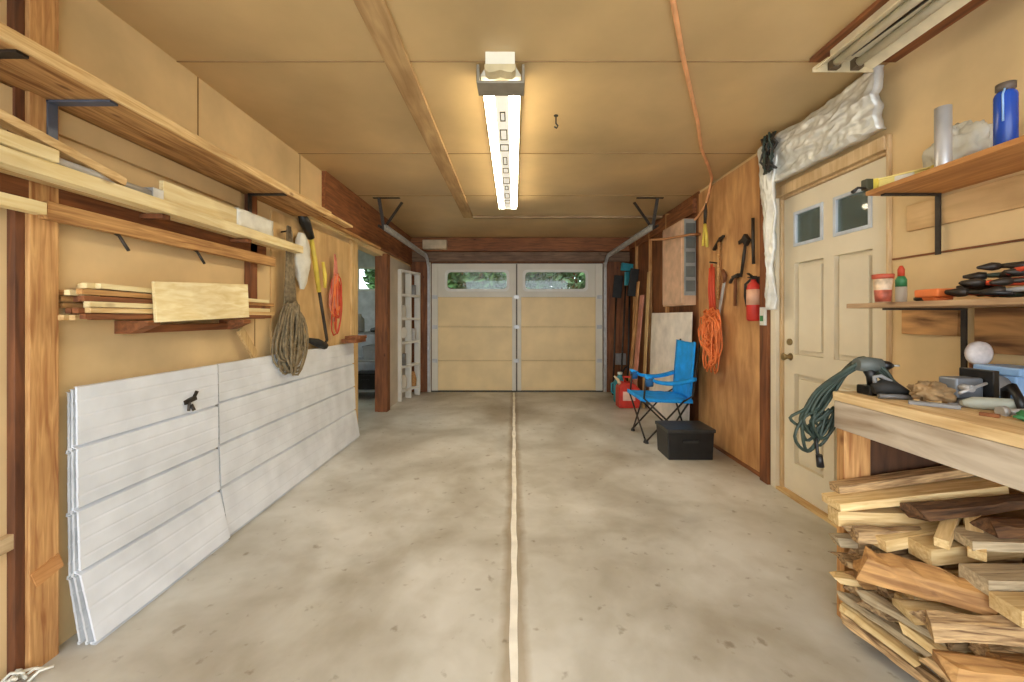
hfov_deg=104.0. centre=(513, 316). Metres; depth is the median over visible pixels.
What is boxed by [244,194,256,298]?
stud
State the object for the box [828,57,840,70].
socket
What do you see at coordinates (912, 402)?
bar
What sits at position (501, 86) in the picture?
ceiling lamp
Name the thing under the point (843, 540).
firewood
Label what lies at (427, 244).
junction box
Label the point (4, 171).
board
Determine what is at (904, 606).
firewood
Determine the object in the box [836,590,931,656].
firewood
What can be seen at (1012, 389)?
clamp
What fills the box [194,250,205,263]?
hook
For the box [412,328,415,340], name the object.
paint can
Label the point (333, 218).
board
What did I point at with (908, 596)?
firewood
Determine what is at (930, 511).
firewood
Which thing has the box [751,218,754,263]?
bar
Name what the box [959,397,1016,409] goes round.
gun
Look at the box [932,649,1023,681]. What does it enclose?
firewood
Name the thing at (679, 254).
upper cabinet
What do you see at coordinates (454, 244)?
beam
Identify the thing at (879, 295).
label
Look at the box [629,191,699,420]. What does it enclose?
wall panel
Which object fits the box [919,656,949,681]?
firewood
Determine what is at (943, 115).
roll
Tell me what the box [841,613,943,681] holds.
firewood
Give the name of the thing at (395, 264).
wall panel
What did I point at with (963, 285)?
pliers
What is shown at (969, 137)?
plastic bag
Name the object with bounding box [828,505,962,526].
firewood
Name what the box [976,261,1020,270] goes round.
pliers
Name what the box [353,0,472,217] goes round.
batten
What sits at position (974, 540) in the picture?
firewood
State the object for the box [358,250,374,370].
wall
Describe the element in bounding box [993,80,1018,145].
water bottle
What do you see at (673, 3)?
extension cord
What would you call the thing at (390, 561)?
floor
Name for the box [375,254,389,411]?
post
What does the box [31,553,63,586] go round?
wood block
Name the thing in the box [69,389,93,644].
panel
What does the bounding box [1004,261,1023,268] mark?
pliers
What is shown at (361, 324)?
jug
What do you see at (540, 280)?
leafy tree
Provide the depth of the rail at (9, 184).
1.64 m
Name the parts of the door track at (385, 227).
rail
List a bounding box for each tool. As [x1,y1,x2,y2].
[612,275,622,394]
[620,263,632,371]
[624,272,629,380]
[627,268,638,368]
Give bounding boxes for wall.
[0,0,411,680]
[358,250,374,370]
[410,261,628,391]
[700,0,1023,390]
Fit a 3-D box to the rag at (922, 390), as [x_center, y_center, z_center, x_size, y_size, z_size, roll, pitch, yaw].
[1.483,0.262,1.418,0.146,0.073,0.118,0,0,19]
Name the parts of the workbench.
leg, panel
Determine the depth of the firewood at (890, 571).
1.27 m
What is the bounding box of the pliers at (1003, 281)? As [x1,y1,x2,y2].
[989,277,1023,285]
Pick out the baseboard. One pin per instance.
(732, 457)
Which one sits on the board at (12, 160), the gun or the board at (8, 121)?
the board at (8, 121)
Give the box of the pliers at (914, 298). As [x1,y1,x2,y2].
[913,297,952,300]
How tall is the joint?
0.001 m
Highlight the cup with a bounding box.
[871,273,894,302]
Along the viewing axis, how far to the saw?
3.47 m
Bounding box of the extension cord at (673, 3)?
[670,0,712,220]
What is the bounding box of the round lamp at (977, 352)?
[964,341,993,367]
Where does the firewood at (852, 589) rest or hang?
on the firewood
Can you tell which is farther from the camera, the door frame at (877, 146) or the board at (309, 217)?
the board at (309, 217)
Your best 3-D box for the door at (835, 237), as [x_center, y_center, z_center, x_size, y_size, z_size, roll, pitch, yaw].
[1.873,0.184,2.390,0.095,1.992,0.784,0,0,0]
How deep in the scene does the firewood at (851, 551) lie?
1.52 m
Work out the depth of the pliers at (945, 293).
1.43 m
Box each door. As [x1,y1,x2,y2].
[431,263,602,391]
[781,157,885,513]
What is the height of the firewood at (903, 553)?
0.048 m
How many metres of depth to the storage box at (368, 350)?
5.81 m
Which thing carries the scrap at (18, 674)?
on the floor
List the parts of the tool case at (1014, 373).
lid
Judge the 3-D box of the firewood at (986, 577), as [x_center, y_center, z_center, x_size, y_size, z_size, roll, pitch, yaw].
[1.599,0.785,1.195,0.423,0.060,0.086,0,0,4]
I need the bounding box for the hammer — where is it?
[729,273,739,305]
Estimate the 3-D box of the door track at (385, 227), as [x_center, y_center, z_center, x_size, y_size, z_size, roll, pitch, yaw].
[-1.345,-0.042,5.285,0.280,2.443,2.170,0,0,0]
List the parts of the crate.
lid, handle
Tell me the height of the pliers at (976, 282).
0.030 m
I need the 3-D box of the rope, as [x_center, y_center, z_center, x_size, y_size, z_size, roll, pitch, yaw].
[-1.564,-0.111,2.823,0.098,1.061,0.375,0,0,0]
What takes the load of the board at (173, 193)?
on the board at (12, 160)
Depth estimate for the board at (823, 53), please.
1.73 m
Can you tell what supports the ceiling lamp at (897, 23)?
attached to the board at (823, 53)
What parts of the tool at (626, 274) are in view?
handle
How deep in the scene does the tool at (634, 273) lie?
5.79 m
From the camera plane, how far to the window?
6.39 m
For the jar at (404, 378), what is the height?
0.200 m
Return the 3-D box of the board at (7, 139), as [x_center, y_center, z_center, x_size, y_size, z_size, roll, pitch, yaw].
[-1.510,-0.527,1.025,0.050,0.055,0.551,0,0,2]
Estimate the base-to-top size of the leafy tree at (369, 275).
3.778 m
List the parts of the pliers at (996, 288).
handle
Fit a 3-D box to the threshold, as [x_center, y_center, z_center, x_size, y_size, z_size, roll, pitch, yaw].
[1.895,1.191,2.390,0.130,0.018,0.820,0,0,0]
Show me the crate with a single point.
(676, 440)
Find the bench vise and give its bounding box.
[939,367,1010,402]
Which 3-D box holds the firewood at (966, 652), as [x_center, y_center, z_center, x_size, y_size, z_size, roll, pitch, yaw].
[1.601,1.030,1.273,0.439,0.038,0.097,0,0,-1]
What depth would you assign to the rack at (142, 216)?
1.75 m
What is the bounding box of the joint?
[509,392,517,681]
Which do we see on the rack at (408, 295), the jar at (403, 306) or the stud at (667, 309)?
the jar at (403, 306)
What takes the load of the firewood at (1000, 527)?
on the firewood at (974, 540)
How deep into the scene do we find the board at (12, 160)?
1.53 m
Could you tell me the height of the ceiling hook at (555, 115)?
0.084 m
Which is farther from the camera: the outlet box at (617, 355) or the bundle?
the outlet box at (617, 355)
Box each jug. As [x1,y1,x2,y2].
[358,314,364,331]
[611,372,623,401]
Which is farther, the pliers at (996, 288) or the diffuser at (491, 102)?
the diffuser at (491, 102)
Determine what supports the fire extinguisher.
attached to the wall panel at (729, 398)
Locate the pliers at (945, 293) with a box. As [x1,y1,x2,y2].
[945,293,1003,296]
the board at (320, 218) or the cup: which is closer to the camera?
the cup
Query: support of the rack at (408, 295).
on the floor
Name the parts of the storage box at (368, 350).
lid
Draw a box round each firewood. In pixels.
[821,476,1008,511]
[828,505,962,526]
[828,533,879,549]
[828,551,858,568]
[829,465,974,493]
[829,571,862,587]
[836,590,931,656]
[839,602,923,666]
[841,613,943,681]
[842,525,920,543]
[842,585,872,595]
[844,570,876,589]
[848,549,861,558]
[852,544,874,555]
[853,559,958,571]
[856,546,999,614]
[856,590,945,646]
[857,599,898,621]
[873,519,963,552]
[873,586,895,600]
[874,548,1022,567]
[892,598,1000,624]
[894,591,907,598]
[894,636,924,656]
[898,621,948,653]
[900,493,1023,521]
[903,593,929,600]
[908,534,1023,565]
[909,610,1023,646]
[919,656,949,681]
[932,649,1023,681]
[934,518,960,549]
[945,642,970,651]
[946,570,958,576]
[954,527,1023,552]
[959,563,1023,595]
[960,651,975,654]
[963,515,986,561]
[968,643,1023,655]
[969,516,1023,538]
[986,651,1023,661]
[989,591,1023,627]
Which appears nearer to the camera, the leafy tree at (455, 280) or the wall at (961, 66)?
the wall at (961, 66)
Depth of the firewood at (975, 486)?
1.47 m
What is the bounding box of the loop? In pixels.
[329,254,342,335]
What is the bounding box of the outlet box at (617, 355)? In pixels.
[615,353,625,364]
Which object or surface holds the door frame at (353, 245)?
attached to the wall at (92, 37)
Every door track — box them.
[373,197,429,391]
[604,197,663,391]
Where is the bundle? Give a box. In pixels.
[58,283,274,319]
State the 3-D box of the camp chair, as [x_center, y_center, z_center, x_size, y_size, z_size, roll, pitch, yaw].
[1.487,0.714,4.020,0.574,0.971,0.562,0,0,0]
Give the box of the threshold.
[776,486,836,527]
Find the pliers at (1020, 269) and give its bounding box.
[997,266,1023,277]
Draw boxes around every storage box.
[358,370,374,389]
[362,344,374,359]
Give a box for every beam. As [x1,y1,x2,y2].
[411,237,630,251]
[412,252,629,261]
[629,199,696,249]
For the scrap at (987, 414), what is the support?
on the workbench
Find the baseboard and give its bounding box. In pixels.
[713,444,759,476]
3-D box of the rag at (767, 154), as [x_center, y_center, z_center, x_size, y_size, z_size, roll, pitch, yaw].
[1.700,-1.095,2.674,0.054,0.256,0.138,0,0,0]
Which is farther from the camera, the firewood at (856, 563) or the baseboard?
the baseboard
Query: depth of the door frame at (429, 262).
6.38 m
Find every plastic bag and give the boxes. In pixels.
[294,232,310,288]
[922,119,992,167]
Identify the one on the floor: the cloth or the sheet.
the sheet
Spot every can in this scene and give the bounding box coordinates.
[402,353,405,365]
[412,285,415,294]
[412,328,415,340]
[614,376,639,407]
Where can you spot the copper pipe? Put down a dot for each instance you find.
(689, 234)
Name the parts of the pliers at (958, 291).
handle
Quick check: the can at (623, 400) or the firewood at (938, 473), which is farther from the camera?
the can at (623, 400)
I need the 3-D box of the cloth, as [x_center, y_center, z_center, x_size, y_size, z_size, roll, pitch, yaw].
[1.497,0.281,1.139,0.124,0.039,0.082,0,0,0]
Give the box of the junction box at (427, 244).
[423,240,446,249]
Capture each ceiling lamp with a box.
[477,52,524,208]
[812,0,970,72]
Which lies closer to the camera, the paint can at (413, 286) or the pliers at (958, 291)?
the pliers at (958, 291)
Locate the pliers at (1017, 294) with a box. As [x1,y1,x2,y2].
[971,288,1023,296]
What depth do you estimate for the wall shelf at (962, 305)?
1.52 m
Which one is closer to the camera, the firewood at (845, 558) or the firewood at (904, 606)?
the firewood at (904, 606)
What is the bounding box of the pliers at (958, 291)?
[944,288,1016,295]
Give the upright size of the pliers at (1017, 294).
0.034 m
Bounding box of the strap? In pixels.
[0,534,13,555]
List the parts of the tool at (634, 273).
handle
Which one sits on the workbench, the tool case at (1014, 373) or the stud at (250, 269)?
the tool case at (1014, 373)
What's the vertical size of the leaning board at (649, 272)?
1.800 m
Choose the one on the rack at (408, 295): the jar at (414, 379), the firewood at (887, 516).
the jar at (414, 379)
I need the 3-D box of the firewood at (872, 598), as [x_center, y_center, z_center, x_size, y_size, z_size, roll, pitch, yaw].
[1.298,0.995,1.332,0.071,0.029,0.264,0,0,-12]
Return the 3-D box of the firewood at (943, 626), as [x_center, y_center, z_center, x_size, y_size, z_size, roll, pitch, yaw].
[1.458,0.875,1.121,0.557,0.072,0.090,0,0,8]
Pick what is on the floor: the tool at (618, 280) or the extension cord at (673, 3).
the tool at (618, 280)
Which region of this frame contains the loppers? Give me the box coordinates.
[702,203,708,246]
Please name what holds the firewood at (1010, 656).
on the firewood
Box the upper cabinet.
[663,219,695,306]
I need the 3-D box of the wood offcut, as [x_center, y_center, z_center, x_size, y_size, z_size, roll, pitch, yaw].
[-1.618,0.155,2.430,0.016,0.202,0.179,0,0,0]
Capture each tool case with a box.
[914,288,955,300]
[973,364,1023,398]
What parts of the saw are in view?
saw blade, handle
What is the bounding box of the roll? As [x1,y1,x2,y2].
[934,104,952,166]
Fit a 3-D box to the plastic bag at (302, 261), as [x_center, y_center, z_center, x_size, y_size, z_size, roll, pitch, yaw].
[-1.599,-0.420,3.015,0.094,0.420,0.207,0,0,0]
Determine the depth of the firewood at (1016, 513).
1.48 m
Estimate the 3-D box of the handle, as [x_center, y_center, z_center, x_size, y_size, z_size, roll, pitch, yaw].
[-1.581,0.414,1.962,0.028,0.097,0.073,0,0,10]
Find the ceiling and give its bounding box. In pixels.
[97,0,889,236]
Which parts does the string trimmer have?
handle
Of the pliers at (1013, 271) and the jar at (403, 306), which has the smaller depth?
the pliers at (1013, 271)
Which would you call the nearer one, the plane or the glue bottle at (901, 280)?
the plane
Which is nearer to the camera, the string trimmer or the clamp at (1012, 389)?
the clamp at (1012, 389)
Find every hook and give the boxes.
[114,234,129,250]
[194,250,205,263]
[554,114,558,128]
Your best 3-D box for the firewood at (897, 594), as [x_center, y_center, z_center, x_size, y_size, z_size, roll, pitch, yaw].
[1.548,0.956,1.344,0.521,0.044,0.083,0,0,1]
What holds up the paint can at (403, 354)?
on the rack at (408, 295)
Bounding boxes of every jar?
[402,305,405,317]
[402,327,406,338]
[402,375,406,388]
[412,371,416,385]
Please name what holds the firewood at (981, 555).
on the firewood at (922, 547)
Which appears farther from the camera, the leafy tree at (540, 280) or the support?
the leafy tree at (540, 280)
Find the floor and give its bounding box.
[18,392,940,681]
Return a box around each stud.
[7,0,24,681]
[25,0,58,675]
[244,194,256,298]
[635,241,637,386]
[648,233,651,405]
[665,213,669,312]
[760,195,770,484]
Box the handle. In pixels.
[184,391,198,410]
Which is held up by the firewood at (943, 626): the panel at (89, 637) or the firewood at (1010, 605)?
the firewood at (1010, 605)
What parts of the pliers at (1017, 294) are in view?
handle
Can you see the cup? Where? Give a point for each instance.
(882, 283)
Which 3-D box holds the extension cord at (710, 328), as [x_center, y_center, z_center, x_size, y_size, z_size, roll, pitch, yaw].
[1.762,0.011,3.594,0.094,0.983,0.372,0,0,3]
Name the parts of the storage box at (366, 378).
lid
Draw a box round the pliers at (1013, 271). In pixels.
[1003,268,1023,276]
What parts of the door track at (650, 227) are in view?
rail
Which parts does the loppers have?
handle, blade, handle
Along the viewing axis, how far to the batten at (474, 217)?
4.98 m
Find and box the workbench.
[833,391,1023,618]
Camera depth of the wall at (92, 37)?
1.79 m
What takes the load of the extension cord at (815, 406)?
on the workbench
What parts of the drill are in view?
motor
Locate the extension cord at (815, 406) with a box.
[788,356,896,467]
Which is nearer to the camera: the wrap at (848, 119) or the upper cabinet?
the wrap at (848, 119)
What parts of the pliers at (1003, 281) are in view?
handle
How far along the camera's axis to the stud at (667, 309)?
4.75 m
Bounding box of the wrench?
[994,406,1023,415]
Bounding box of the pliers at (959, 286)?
[956,285,986,289]
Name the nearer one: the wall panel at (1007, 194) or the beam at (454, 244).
the wall panel at (1007, 194)
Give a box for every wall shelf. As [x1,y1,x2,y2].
[0,22,330,217]
[846,297,1023,367]
[866,135,1023,254]
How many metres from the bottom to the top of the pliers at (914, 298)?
0.030 m
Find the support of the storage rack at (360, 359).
on the floor
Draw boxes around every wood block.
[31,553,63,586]
[341,335,366,342]
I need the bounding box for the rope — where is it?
[271,225,308,375]
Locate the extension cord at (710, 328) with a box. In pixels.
[698,264,722,373]
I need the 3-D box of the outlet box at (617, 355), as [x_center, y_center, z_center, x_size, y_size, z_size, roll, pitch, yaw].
[1.700,0.670,6.372,0.160,0.180,0.055,0,0,0]
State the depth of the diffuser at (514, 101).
2.76 m
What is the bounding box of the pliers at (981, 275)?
[962,272,1017,278]
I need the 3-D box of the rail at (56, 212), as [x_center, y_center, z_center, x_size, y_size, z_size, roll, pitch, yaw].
[-1.603,-0.365,2.010,0.035,0.060,1.300,0,0,0]
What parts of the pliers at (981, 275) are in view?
handle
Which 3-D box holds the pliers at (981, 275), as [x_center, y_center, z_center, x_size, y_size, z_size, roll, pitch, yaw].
[1.691,-0.146,1.399,0.056,0.030,0.160,0,0,-37]
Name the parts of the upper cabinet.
cabinet door, panel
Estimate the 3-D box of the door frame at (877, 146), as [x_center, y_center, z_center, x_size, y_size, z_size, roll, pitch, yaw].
[1.895,0.150,2.410,0.130,2.100,0.889,0,0,0]
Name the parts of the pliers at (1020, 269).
handle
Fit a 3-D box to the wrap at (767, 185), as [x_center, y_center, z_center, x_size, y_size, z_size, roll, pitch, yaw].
[1.763,-0.620,2.761,0.087,1.140,0.210,0,0,0]
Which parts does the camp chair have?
leg, leg, arm post, leg, armrest, leg, leg, seat, leg, armrest, leg, backrest, post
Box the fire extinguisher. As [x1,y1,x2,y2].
[744,273,759,320]
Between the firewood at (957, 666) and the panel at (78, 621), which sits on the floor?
the panel at (78, 621)
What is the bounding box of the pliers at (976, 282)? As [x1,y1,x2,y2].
[960,278,1023,286]
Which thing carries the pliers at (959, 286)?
on the pliers
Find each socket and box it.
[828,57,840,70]
[850,57,863,70]
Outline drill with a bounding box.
[852,357,899,395]
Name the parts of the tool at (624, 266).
handle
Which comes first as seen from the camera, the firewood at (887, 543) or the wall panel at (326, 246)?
the firewood at (887, 543)
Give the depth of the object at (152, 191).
1.49 m
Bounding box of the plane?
[870,374,912,399]
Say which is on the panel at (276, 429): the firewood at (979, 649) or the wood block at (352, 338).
the wood block at (352, 338)
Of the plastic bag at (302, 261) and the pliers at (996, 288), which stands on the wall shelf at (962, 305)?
the pliers at (996, 288)
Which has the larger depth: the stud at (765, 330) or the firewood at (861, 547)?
the stud at (765, 330)
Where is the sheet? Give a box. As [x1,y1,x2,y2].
[649,312,692,420]
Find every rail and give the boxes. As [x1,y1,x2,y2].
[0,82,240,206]
[0,172,265,254]
[38,201,275,266]
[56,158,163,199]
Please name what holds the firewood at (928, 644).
on the firewood at (928, 661)
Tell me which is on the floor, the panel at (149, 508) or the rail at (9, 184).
the panel at (149, 508)
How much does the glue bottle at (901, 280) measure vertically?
0.160 m
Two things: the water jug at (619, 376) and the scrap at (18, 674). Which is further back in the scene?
the water jug at (619, 376)
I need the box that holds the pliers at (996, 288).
[979,286,1023,292]
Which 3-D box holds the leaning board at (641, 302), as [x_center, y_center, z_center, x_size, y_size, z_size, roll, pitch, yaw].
[1.694,0.450,5.490,0.148,1.500,0.140,0,0,0]
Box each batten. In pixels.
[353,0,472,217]
[473,216,661,218]
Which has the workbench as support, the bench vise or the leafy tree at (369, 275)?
the bench vise
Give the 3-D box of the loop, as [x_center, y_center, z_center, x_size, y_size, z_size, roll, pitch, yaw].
[-1.595,-0.197,3.584,0.063,0.731,0.222,0,0,0]
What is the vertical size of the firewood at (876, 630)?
0.033 m
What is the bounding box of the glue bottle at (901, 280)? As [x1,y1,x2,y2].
[895,266,906,301]
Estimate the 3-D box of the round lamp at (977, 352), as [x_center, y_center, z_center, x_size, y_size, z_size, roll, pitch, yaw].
[1.767,0.196,1.544,0.096,0.208,0.093,0,0,0]
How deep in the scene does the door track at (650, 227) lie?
5.02 m
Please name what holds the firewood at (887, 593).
on the firewood at (861, 602)
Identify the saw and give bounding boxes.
[718,269,726,311]
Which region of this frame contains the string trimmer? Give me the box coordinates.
[298,216,328,348]
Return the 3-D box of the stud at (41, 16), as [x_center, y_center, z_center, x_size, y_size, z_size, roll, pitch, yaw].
[-1.640,-0.030,1.381,0.040,2.460,0.088,0,0,0]
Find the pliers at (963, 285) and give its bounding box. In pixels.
[958,282,985,288]
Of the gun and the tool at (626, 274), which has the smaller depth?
the gun
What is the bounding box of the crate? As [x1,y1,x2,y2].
[655,421,715,459]
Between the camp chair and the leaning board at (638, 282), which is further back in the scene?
the leaning board at (638, 282)
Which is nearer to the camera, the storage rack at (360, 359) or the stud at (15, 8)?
the stud at (15, 8)
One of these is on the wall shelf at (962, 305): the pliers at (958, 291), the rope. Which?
the pliers at (958, 291)
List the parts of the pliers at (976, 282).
handle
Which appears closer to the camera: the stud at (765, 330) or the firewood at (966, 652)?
the firewood at (966, 652)
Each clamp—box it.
[851,179,872,193]
[1000,383,1023,408]
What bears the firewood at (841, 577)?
on the firewood at (852, 589)
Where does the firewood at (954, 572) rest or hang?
on the firewood at (908, 596)
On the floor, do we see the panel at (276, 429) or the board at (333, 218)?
the panel at (276, 429)
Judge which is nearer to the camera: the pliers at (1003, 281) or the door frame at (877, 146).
the pliers at (1003, 281)
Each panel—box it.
[65,391,85,644]
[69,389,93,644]
[71,364,229,644]
[217,343,359,535]
[270,210,349,354]
[390,257,410,406]
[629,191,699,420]
[699,156,759,472]
[902,307,1023,355]
[907,173,1023,231]
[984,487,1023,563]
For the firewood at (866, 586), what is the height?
0.040 m
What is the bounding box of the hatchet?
[738,234,750,276]
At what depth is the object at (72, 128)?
1.72 m
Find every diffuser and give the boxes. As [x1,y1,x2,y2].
[484,96,503,207]
[509,96,519,207]
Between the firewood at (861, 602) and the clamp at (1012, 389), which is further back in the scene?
the firewood at (861, 602)
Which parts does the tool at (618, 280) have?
handle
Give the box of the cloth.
[1013,410,1023,420]
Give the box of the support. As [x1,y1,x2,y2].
[114,320,250,333]
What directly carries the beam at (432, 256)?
attached to the wall at (613, 268)
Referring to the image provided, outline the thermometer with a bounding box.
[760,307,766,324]
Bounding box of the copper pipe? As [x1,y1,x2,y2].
[651,233,700,240]
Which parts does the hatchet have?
handle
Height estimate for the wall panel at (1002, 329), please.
0.175 m
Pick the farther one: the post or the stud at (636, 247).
the stud at (636, 247)
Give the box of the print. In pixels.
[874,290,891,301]
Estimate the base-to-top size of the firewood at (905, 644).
0.046 m
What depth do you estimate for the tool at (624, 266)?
6.12 m
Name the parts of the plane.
handle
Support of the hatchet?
hanging from the wall panel at (729, 398)
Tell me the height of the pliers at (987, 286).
0.031 m
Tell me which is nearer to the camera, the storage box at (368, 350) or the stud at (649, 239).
the stud at (649, 239)
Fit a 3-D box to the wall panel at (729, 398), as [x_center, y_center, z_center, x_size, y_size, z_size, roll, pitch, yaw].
[1.853,-0.025,3.480,0.014,2.410,1.040,0,0,0]
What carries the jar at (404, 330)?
in the rack at (408, 295)
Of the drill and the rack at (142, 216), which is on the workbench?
the drill
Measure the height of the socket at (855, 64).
0.045 m
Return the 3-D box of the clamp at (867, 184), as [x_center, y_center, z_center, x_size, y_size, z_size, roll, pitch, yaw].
[1.516,-0.569,1.750,0.088,0.064,0.030,0,0,0]
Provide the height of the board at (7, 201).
0.040 m
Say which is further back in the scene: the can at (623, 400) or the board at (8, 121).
the can at (623, 400)
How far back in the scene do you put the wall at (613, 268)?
6.40 m
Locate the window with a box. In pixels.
[358,267,374,290]
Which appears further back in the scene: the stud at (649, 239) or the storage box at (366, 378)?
the storage box at (366, 378)
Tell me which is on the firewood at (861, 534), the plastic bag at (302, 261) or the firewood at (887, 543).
the firewood at (887, 543)
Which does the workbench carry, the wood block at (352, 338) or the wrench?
the wrench
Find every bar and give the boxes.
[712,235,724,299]
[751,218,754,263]
[908,400,960,409]
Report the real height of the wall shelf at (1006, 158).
0.285 m
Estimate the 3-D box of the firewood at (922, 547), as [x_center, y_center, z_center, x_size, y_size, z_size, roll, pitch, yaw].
[1.551,0.775,1.352,0.379,0.080,0.076,0,0,-2]
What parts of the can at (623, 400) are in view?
handle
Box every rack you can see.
[139,214,251,242]
[358,332,374,391]
[398,269,419,401]
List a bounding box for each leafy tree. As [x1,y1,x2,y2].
[362,269,374,288]
[447,272,506,288]
[525,272,585,288]
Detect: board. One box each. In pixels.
[0,108,127,185]
[0,129,59,162]
[0,145,302,252]
[0,168,280,249]
[0,192,46,214]
[152,281,248,321]
[159,180,236,223]
[307,216,368,245]
[312,216,380,248]
[323,214,352,227]
[628,281,639,380]
[632,295,643,385]
[641,271,650,408]
[810,0,987,61]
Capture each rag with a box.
[759,131,777,174]
[906,381,956,402]
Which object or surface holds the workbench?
on the floor
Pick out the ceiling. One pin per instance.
(311, 107)
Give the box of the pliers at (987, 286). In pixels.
[978,277,1020,287]
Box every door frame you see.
[349,240,357,420]
[429,262,606,391]
[771,134,891,487]
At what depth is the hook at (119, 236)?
1.62 m
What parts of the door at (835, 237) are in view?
knob, pane, panel, panel, panel, pane, panel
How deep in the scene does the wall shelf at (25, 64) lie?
1.51 m
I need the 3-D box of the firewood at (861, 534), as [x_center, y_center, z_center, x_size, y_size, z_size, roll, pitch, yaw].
[1.460,0.769,1.418,0.518,0.062,0.062,0,0,5]
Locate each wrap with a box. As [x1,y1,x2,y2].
[236,208,272,235]
[757,139,777,309]
[774,65,886,182]
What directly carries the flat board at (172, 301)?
on the support
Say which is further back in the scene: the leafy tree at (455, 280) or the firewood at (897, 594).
the leafy tree at (455, 280)
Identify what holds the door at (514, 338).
in the wall at (613, 268)
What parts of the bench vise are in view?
handle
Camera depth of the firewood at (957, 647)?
1.22 m
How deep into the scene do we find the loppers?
3.73 m
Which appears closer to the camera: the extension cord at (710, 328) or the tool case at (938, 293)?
the tool case at (938, 293)
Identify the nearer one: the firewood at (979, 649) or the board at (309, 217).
the firewood at (979, 649)
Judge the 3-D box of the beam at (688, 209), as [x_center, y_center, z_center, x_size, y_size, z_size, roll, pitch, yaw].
[1.830,-1.125,5.175,0.040,0.150,2.250,0,0,0]
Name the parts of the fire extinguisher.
valve lever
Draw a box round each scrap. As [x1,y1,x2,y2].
[0,664,54,681]
[979,412,1000,417]
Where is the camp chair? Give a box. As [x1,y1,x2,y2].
[627,339,699,443]
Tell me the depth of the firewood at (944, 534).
1.32 m

